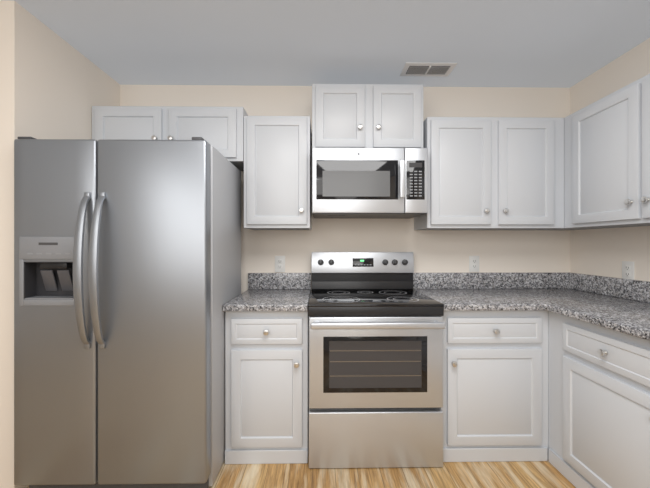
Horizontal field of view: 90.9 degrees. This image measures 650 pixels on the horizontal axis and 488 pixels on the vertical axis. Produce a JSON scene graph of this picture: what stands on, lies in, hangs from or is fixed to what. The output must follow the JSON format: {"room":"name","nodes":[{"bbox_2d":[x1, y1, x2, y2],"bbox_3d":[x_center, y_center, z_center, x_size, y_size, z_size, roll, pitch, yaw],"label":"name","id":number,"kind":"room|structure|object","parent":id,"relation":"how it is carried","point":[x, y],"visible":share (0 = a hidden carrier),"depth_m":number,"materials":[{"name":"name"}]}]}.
{"room":"kitchen","nodes":[
{"label":"kitchen","id":0,"kind":"room"},
{"bbox_2d":[0,0,119,487],"bbox_3d":[-1.613,0.025,1.991,0.140,2.460,0.815,0,0,-1],"label":"wall","id":1,"kind":"structure","parent":0,"point":[54,86],"depth_m":1.63,"materials":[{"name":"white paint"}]},
{"bbox_2d":[27,451,575,487],"bbox_3d":[-1.034,1.285,-0.325,6.123,0.060,5.700,0,0,-1],"label":"floor","id":2,"kind":"structure","parent":0,"point":[529,474],"depth_m":1.73,"materials":[{"name":"brown wood"}]},
{"bbox_2d":[14,137,240,487],"bbox_3d":[-1.038,0.367,1.843,0.920,1.776,0.765,0,0,-1],"label":"refrigerator","id":3,"kind":"object","parent":2,"relation":"on","point":[127,270],"visible":1,"depth_m":1.54,"materials":[{"name":"grey metal"}]},
{"bbox_2d":[225,311,308,463],"bbox_3d":[-0.339,0.817,2.111,0.473,0.877,0.644,0,0,-1],"label":"base cabinet","id":4,"kind":"object","parent":2,"relation":"on","point":[266,387],"visible":0.94,"depth_m":1.82,"materials":[{"name":"white paint"}]},
{"bbox_2d":[223,273,310,310],"bbox_3d":[-0.339,0.298,2.111,0.474,0.158,0.642,0,0,-1],"label":"countertop","id":5,"kind":"structure","parent":4,"relation":"on","point":[278,292],"depth_m":2.16,"materials":[{"name":"stone"}]},
{"bbox_2d":[308,252,445,467],"bbox_3d":[0.282,0.657,2.069,0.760,1.195,0.700,0,0,-1],"label":"range","id":6,"kind":"object","parent":2,"relation":"on","point":[377,325],"visible":1,"depth_m":1.78,"materials":[{"name":"grey metal"}]},
{"bbox_2d":[441,310,547,461],"bbox_3d":[0.980,0.817,2.129,0.629,0.877,0.644,0,0,-1],"label":"base cabinet","id":7,"kind":"object","parent":2,"relation":"on","point":[495,387],"visible":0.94,"depth_m":1.84,"materials":[{"name":"white paint"}]},
{"bbox_2d":[548,311,649,487],"bbox_3d":[1.583,0.817,1.161,0.642,0.877,2.597,0,0,-1],"label":"base cabinet","id":8,"kind":"object","parent":2,"relation":"on","point":[598,406],"visible":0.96,"depth_m":1.51,"materials":[{"name":"white paint"}]},
{"bbox_2d":[413,272,649,340],"bbox_3d":[1.291,0.298,1.157,1.226,0.158,2.597,0,0,-1],"label":"countertop","id":9,"kind":"structure","parent":8,"relation":"on","point":[618,304],"depth_m":2.04,"materials":[{"name":"stone"}]},
{"bbox_2d":[9,0,649,87],"bbox_3d":[-1.034,-1.235,-0.325,6.123,0.060,5.700,0,0,-1],"label":"ceiling","id":10,"kind":"structure","parent":0,"point":[533,43],"depth_m":1.88,"materials":[{"name":"grey paint"}]},
{"bbox_2d":[400,62,456,75],"bbox_3d":[0.707,-1.197,2.205,0.345,0.014,0.165,0,0,-1],"label":"ceiling vent","id":11,"kind":"object","parent":10,"relation":"in","point":[424,69],"visible":1,"depth_m":2.20,"materials":[{"name":"silver metal"}]},
{"bbox_2d":[120,85,567,293],"bbox_3d":[-1.073,0.025,2.475,6.123,2.460,0.100,0,0,-1],"label":"wall","id":12,"kind":"structure","parent":0,"point":[434,251],"depth_m":2.45,"materials":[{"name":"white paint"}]},
{"bbox_2d":[92,106,247,170],"bbox_3d":[-1.044,-0.731,2.248,0.998,0.364,0.349,0,0,-1],"label":"upper cabinet","id":13,"kind":"object","parent":12,"relation":"attached to","point":[220,130],"visible":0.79,"depth_m":2.11,"materials":[{"name":"white paint"}]},
{"bbox_2d":[244,116,310,229],"bbox_3d":[-0.322,-0.479,2.258,0.441,0.748,0.349,0,0,-1],"label":"upper cabinet","id":14,"kind":"object","parent":12,"relation":"attached to","point":[277,172],"visible":1,"depth_m":2.12,"materials":[{"name":"white paint"}]},
{"bbox_2d":[275,256,284,271],"bbox_3d":[-0.342,0.152,2.430,0.078,0.124,0.008,0,0,-1],"label":"electrical outlet","id":15,"kind":"object","parent":12,"relation":"attached to","point":[279,263],"visible":1,"depth_m":2.43,"materials":[{"name":"white plastic"}]},
{"bbox_2d":[312,84,422,148],"bbox_3d":[0.285,-0.845,2.267,0.746,0.450,0.349,0,0,-1],"label":"upper cabinet","id":16,"kind":"object","parent":12,"relation":"attached to","point":[367,115],"visible":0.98,"depth_m":2.12,"materials":[{"name":"white paint"}]},
{"bbox_2d":[312,147,427,218],"bbox_3d":[0.286,-0.405,2.222,0.742,0.425,0.436,0,0,-1],"label":"microwave","id":17,"kind":"object","parent":16,"relation":"attached to","point":[376,183],"visible":1,"depth_m":2.04,"materials":[{"name":"grey metal"}]},
{"bbox_2d":[469,256,478,271],"bbox_3d":[1.144,0.152,2.451,0.078,0.124,0.008,0,0,-1],"label":"electrical outlet","id":18,"kind":"object","parent":12,"relation":"attached to","point":[473,263],"visible":1,"depth_m":2.45,"materials":[{"name":"white plastic"}]},
{"bbox_2d":[414,117,563,229],"bbox_3d":[1.147,-0.479,2.279,0.928,0.748,0.349,0,0,-1],"label":"upper cabinet","id":19,"kind":"object","parent":12,"relation":"attached to","point":[495,173],"visible":1,"depth_m":2.14,"materials":[{"name":"white paint"}]},
{"bbox_2d":[568,38,649,281],"bbox_3d":[1.978,0.025,-0.282,0.100,2.460,5.460,0,0,-1],"label":"wall","id":20,"kind":"structure","parent":0,"point":[598,252],"depth_m":2.12,"materials":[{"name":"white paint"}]},
{"bbox_2d":[547,74,649,229],"bbox_3d":[1.740,-0.479,1.348,0.322,0.748,2.227,0,0,-1],"label":"upper cabinet","id":21,"kind":"object","parent":20,"relation":"attached to","point":[607,161],"visible":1,"depth_m":1.80,"materials":[{"name":"white paint"}]},
{"bbox_2d":[622,261,633,279],"bbox_3d":[1.890,0.170,1.997,0.008,0.124,0.078,0,0,-1],"label":"electrical outlet","id":22,"kind":"object","parent":20,"relation":"attached to","point":[627,269],"visible":0.9,"depth_m":1.99,"materials":[{"name":"white plastic"}]}
]}

